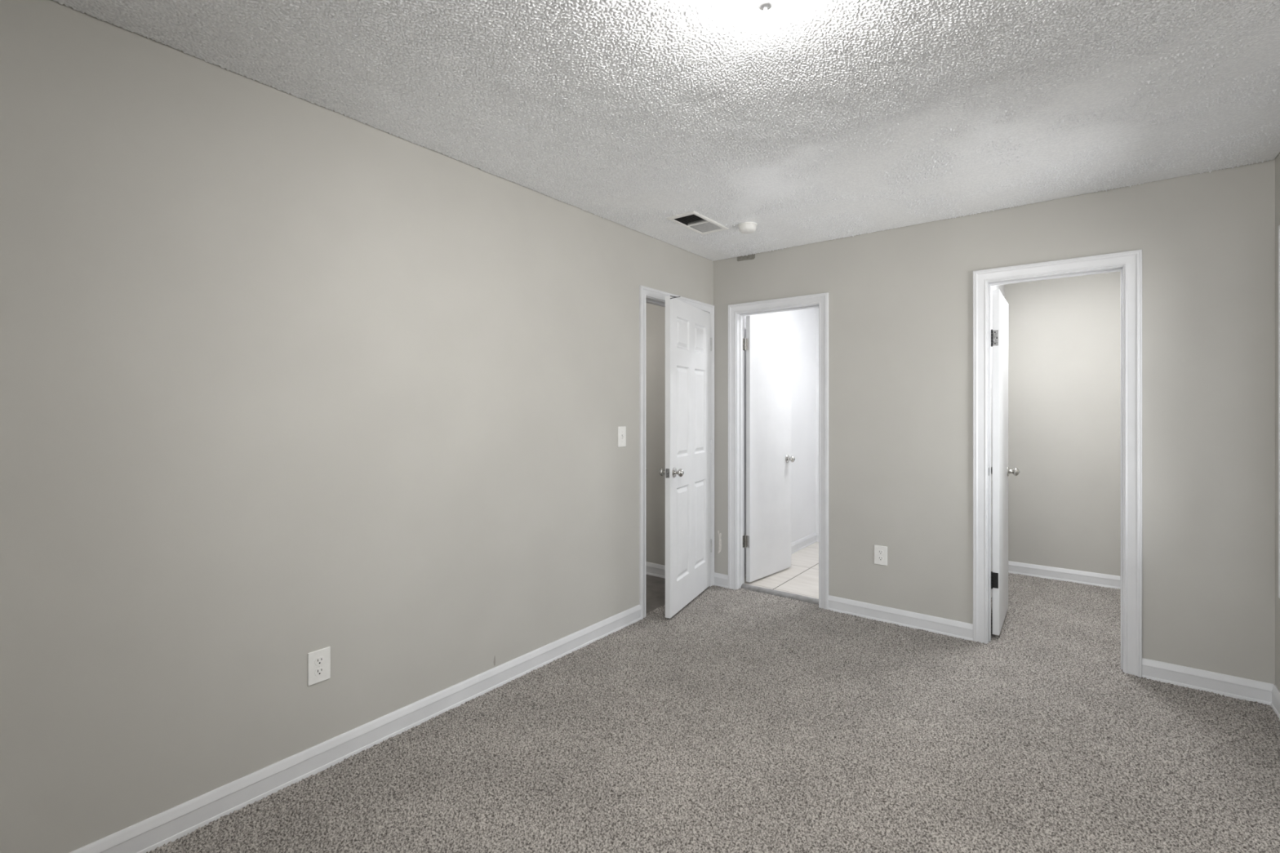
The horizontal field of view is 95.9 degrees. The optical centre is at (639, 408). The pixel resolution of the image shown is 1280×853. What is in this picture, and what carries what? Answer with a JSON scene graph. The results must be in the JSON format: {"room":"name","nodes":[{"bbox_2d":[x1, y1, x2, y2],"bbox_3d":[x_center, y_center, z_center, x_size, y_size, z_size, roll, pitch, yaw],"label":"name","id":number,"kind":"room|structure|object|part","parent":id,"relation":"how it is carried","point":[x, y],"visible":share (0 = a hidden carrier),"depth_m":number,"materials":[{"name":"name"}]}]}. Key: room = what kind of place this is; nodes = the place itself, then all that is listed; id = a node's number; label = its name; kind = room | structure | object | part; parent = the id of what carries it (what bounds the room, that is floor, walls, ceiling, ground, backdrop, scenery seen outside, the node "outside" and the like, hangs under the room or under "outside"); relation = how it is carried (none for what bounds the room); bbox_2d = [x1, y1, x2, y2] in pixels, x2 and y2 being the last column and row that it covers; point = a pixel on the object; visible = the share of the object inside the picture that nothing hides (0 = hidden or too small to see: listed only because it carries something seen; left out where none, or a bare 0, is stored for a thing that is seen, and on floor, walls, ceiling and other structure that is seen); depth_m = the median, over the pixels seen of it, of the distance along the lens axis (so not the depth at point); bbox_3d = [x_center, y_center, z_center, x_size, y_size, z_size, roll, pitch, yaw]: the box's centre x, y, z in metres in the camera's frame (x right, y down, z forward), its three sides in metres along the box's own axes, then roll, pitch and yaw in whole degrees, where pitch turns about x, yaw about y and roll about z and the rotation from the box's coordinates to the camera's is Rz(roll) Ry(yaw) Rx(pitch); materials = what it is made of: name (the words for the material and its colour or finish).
{"room":"empty bedroom","nodes":[
{"label":"empty bedroom","id":0,"kind":"room"},
{"bbox_2d":[0,0,713,852],"bbox_3d":[-1.117,0.105,2.299,0.116,2.500,5.530,0,0,38],"label":"wall","id":1,"kind":"structure","parent":0,"point":[285,377],"depth_m":1.96,"materials":[{"name":"beige paint"}]},
{"bbox_2d":[307,646,330,685],"bbox_3d":[-1.179,0.945,2.121,0.007,0.120,0.078,0,0,38],"label":"wall outlet","id":2,"kind":"object","parent":1,"relation":"attached to","point":[319,660],"visible":1,"depth_m":2.12,"materials":[{"name":"white plastic"}]},
{"bbox_2d":[314,656,324,665],"bbox_3d":[-1.177,0.925,2.119,0.002,0.028,0.034,0,0,38],"label":"receptacle","id":3,"kind":"object","parent":2,"relation":"attached to","point":[318,660],"depth_m":2.12,"materials":[{"name":"white plastic"}]},
{"bbox_2d":[314,666,324,675],"bbox_3d":[-1.177,0.964,2.119,0.002,0.028,0.034,0,0,38],"label":"receptacle","id":4,"kind":"object","parent":2,"relation":"attached to","point":[318,671],"depth_m":2.12,"materials":[{"name":"white plastic"}]},
{"bbox_2d":[69,604,641,852],"bbox_3d":[-1.343,1.283,1.901,0.016,0.100,4.392,0,0,38],"label":"baseboard","id":5,"kind":"structure","parent":1,"relation":"attached to","point":[144,836],"depth_m":2.13,"materials":[{"name":"white paint"}]},
{"bbox_2d":[617,426,626,447],"bbox_3d":[-0.105,0.168,3.496,0.017,0.124,0.074,0,0,38],"label":"light switch","id":6,"kind":"object","parent":1,"relation":"attached to","point":[622,429],"visible":1,"depth_m":3.49,"materials":[{"name":"white plastic"}]},
{"bbox_2d":[639,285,714,619],"bbox_3d":[0.234,0.277,4.027,0.132,2.112,0.902,0,0,38],"label":"door frame","id":7,"kind":"structure","parent":1,"relation":"attached to","point":[646,295],"depth_m":3.67,"materials":[{"name":"white paint"}]},
{"bbox_2d":[658,295,711,618],"bbox_3d":[0.340,0.299,3.949,0.166,2.015,0.779,0,0,26],"label":"door","id":8,"kind":"structure","parent":1,"relation":"in","point":[688,341],"depth_m":3.85,"materials":[{"name":"white paint"}]},
{"bbox_3d":[0.156,0.402,3.683,0.062,0.065,0.065,0,0,26],"label":"knob","id":9,"kind":"part","parent":8,"relation":"part of","materials":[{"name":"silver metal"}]},
{"bbox_3d":[0.171,0.402,3.604,0.025,0.058,0.009,0,0,26],"label":"latch plate","id":10,"kind":"part","parent":8,"relation":"part of","materials":[{"name":"grey metal"}]},
{"bbox_3d":[0.243,0.402,3.640,0.062,0.065,0.065,0,0,26],"label":"knob","id":11,"kind":"part","parent":8,"relation":"part of","materials":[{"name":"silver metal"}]},
{"bbox_2d":[645,302,665,565],"bbox_3d":[-0.039,0.105,4.790,1.235,2.500,0.100,0,0,38],"label":"wall","id":12,"kind":"structure","parent":0,"point":[655,314],"depth_m":4.61,"materials":[{"name":"beige paint"}]},
{"bbox_2d":[645,561,665,578],"bbox_3d":[-0.035,1.283,4.713,1.135,0.100,0.016,0,0,38],"label":"baseboard","id":13,"kind":"structure","parent":12,"relation":"attached to","point":[651,569],"depth_m":4.59,"materials":[{"name":"white paint"}]},
{"bbox_2d":[53,0,1279,261],"bbox_3d":[0.073,-1.171,1.376,3.127,0.100,5.530,0,0,38],"label":"ceiling","id":14,"kind":"structure","parent":0,"point":[827,120],"depth_m":2.01,"materials":[{"name":"white paint"}]},
{"bbox_2d":[666,210,728,235],"bbox_3d":[0.350,-1.161,3.458,0.191,0.108,0.400,0,0,38],"label":"ceiling vent","id":15,"kind":"object","parent":14,"relation":"in","point":[696,222],"visible":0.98,"depth_m":3.48,"materials":[{"name":"white plastic"}]},
{"bbox_2d":[737,222,756,233],"bbox_3d":[0.651,-1.093,3.494,0.114,0.046,0.114,0,0,38],"label":"smoke detector","id":16,"kind":"object","parent":14,"relation":"attached to","point":[745,227],"visible":1,"depth_m":3.46,"materials":[{"name":"white plastic"}]},
{"bbox_2d":[709,0,812,24],"bbox_3d":[0.305,-1.049,1.426,0.310,0.136,0.304,0,0,38],"label":"ceiling light","id":17,"kind":"object","parent":14,"relation":"attached to","point":[746,11],"visible":1,"depth_m":1.47,"materials":[{"name":"white glass"}]},
{"bbox_2d":[146,542,1279,852],"bbox_3d":[0.179,1.345,2.424,4.280,0.080,7.315,0,0,38],"label":"floor","id":18,"kind":"structure","parent":0,"point":[740,720],"depth_m":2.22,"materials":[{"name":"beige carpet"}]},
{"bbox_2d":[744,307,815,564],"bbox_3d":[1.214,0.105,5.104,0.100,2.500,1.760,0,0,38],"label":"wall","id":19,"kind":"structure","parent":0,"point":[802,322],"depth_m":5.42,"materials":[{"name":"white paint"}]},
{"bbox_2d":[744,532,816,577],"bbox_3d":[1.230,1.263,5.029,0.016,0.100,1.660,0,0,38],"label":"baseboard","id":20,"kind":"structure","parent":19,"relation":"attached to","point":[807,540],"depth_m":5.40,"materials":[{"name":"white paint"}]},
{"bbox_2d":[815,271,1120,576],"bbox_3d":[2.906,0.105,4.825,2.915,2.500,0.127,0,0,38],"label":"wall","id":21,"kind":"structure","parent":0,"point":[1064,333],"depth_m":4.45,"materials":[{"name":"beige paint"}]},
{"bbox_2d":[816,532,818,542],"bbox_3d":[2.306,1.263,5.234,1.465,0.100,0.016,0,0,38],"label":"baseboard","id":22,"kind":"structure","parent":21,"relation":"attached to","point":[817,533],"depth_m":5.67,"materials":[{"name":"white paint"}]},
{"bbox_2d":[1008,560,1120,588],"bbox_3d":[3.448,1.283,4.313,1.230,0.100,0.016,0,0,38],"label":"baseboard","id":23,"kind":"structure","parent":21,"relation":"attached to","point":[1105,580],"depth_m":4.44,"materials":[{"name":"white paint"}]},
{"bbox_2d":[713,159,1275,684],"bbox_3d":[1.778,0.105,3.480,3.012,2.500,0.116,0,0,38],"label":"wall","id":24,"kind":"structure","parent":0,"point":[900,300],"depth_m":3.03,"materials":[{"name":"beige paint"}]},
{"bbox_2d":[744,315,795,582],"bbox_3d":[1.013,0.298,4.520,0.166,1.987,0.619,0,0,44],"label":"door","id":25,"kind":"structure","parent":24,"relation":"in","point":[767,343],"depth_m":4.46,"materials":[{"name":"white paint"}]},
{"bbox_3d":[1.219,0.404,4.663,0.062,0.065,0.065,0,0,44],"label":"knob","id":26,"kind":"part","parent":25,"relation":"part of","materials":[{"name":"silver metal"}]},
{"bbox_2d":[728,292,828,609],"bbox_3d":[0.984,0.282,4.085,0.747,2.102,0.132,0,0,38],"label":"door frame","id":27,"kind":"structure","parent":24,"relation":"attached to","point":[737,312],"depth_m":4.23,"materials":[{"name":"white paint"}]},
{"bbox_2d":[741,583,818,604],"bbox_3d":[0.996,1.317,4.101,0.611,0.036,0.044,0,0,38],"label":"trim","id":28,"kind":"structure","parent":24,"relation":"attached to","point":[811,600],"depth_m":4.08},
{"bbox_2d":[874,545,887,565],"bbox_3d":[1.508,0.916,3.613,0.078,0.120,0.007,0,0,38],"label":"wall outlet","id":29,"kind":"object","parent":24,"relation":"attached to","point":[880,552],"visible":1,"depth_m":3.61,"materials":[{"name":"white plastic"}]},
{"bbox_2d":[877,550,883,555],"bbox_3d":[1.506,0.897,3.611,0.034,0.028,0.002,0,0,38],"label":"receptacle","id":30,"kind":"object","parent":29,"relation":"attached to","point":[879,552],"depth_m":3.61,"materials":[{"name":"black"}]},
{"bbox_2d":[877,555,883,560],"bbox_3d":[1.506,0.936,3.611,0.034,0.028,0.002,0,0,38],"label":"receptacle","id":31,"kind":"object","parent":29,"relation":"attached to","point":[879,557],"depth_m":3.61,"materials":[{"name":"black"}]},
{"bbox_2d":[714,572,1273,705],"bbox_3d":[1.692,1.283,3.463,2.897,0.100,0.016,0,0,38],"label":"baseboard","id":32,"kind":"structure","parent":24,"relation":"attached to","point":[1236,687],"depth_m":2.84,"materials":[{"name":"white paint"}]},
{"bbox_2d":[973,249,1142,677],"bbox_3d":[2.228,0.272,3.120,0.730,2.121,0.132,0,0,38],"label":"door frame","id":33,"kind":"structure","parent":24,"relation":"attached to","point":[1129,263],"depth_m":2.99,"materials":[{"name":"white paint"}]},
{"bbox_2d":[991,284,1004,597],"bbox_3d":[2.466,0.105,4.149,0.120,2.500,1.785,0,0,38],"label":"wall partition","id":34,"kind":"structure","parent":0,"point":[1002,287],"depth_m":4.09,"materials":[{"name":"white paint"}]},
{"bbox_2d":[991,289,1019,635],"bbox_3d":[2.219,0.308,3.550,0.166,1.990,0.590,0,0,37],"label":"door","id":35,"kind":"structure","parent":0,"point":[1000,470],"depth_m":3.33,"materials":[{"name":"white paint"}]},
{"bbox_3d":[2.049,-0.410,3.327,0.030,0.089,0.002,0,0,37],"label":"hinge plate","id":36,"kind":"part","parent":35,"relation":"part of","materials":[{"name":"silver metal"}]},
{"bbox_3d":[2.049,0.988,3.327,0.030,0.089,0.002,0,0,37],"label":"hinge plate","id":37,"kind":"part","parent":35,"relation":"part of","materials":[{"name":"black metal"}]},
{"bbox_3d":[2.400,0.403,3.709,0.062,0.065,0.065,0,0,37],"label":"knob","id":38,"kind":"part","parent":35,"relation":"part of","materials":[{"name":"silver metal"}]},
{"bbox_2d":[1275,152,1279,691],"bbox_3d":[1.227,0.105,0.408,0.115,2.500,5.415,0,0,38],"label":"wall","id":39,"kind":"structure","parent":0,"point":[1277,157],"depth_m":2.55,"materials":[{"name":"beige paint"}]},
{"bbox_2d":[1270,684,1279,719],"bbox_3d":[1.211,1.283,0.493,0.016,0.100,5.300,0,0,38],"label":"baseboard","id":40,"kind":"structure","parent":39,"relation":"attached to","point":[1275,704],"depth_m":2.53,"materials":[{"name":"white paint"}]},
{"bbox_2d":[1278,225,1279,598],"bbox_3d":[2.508,0.011,2.072,0.132,1.595,0.918,0,0,38],"label":"window","id":41,"kind":"structure","parent":39,"relation":"in","point":[1279,225],"depth_m":2.46,"materials":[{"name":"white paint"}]}
]}

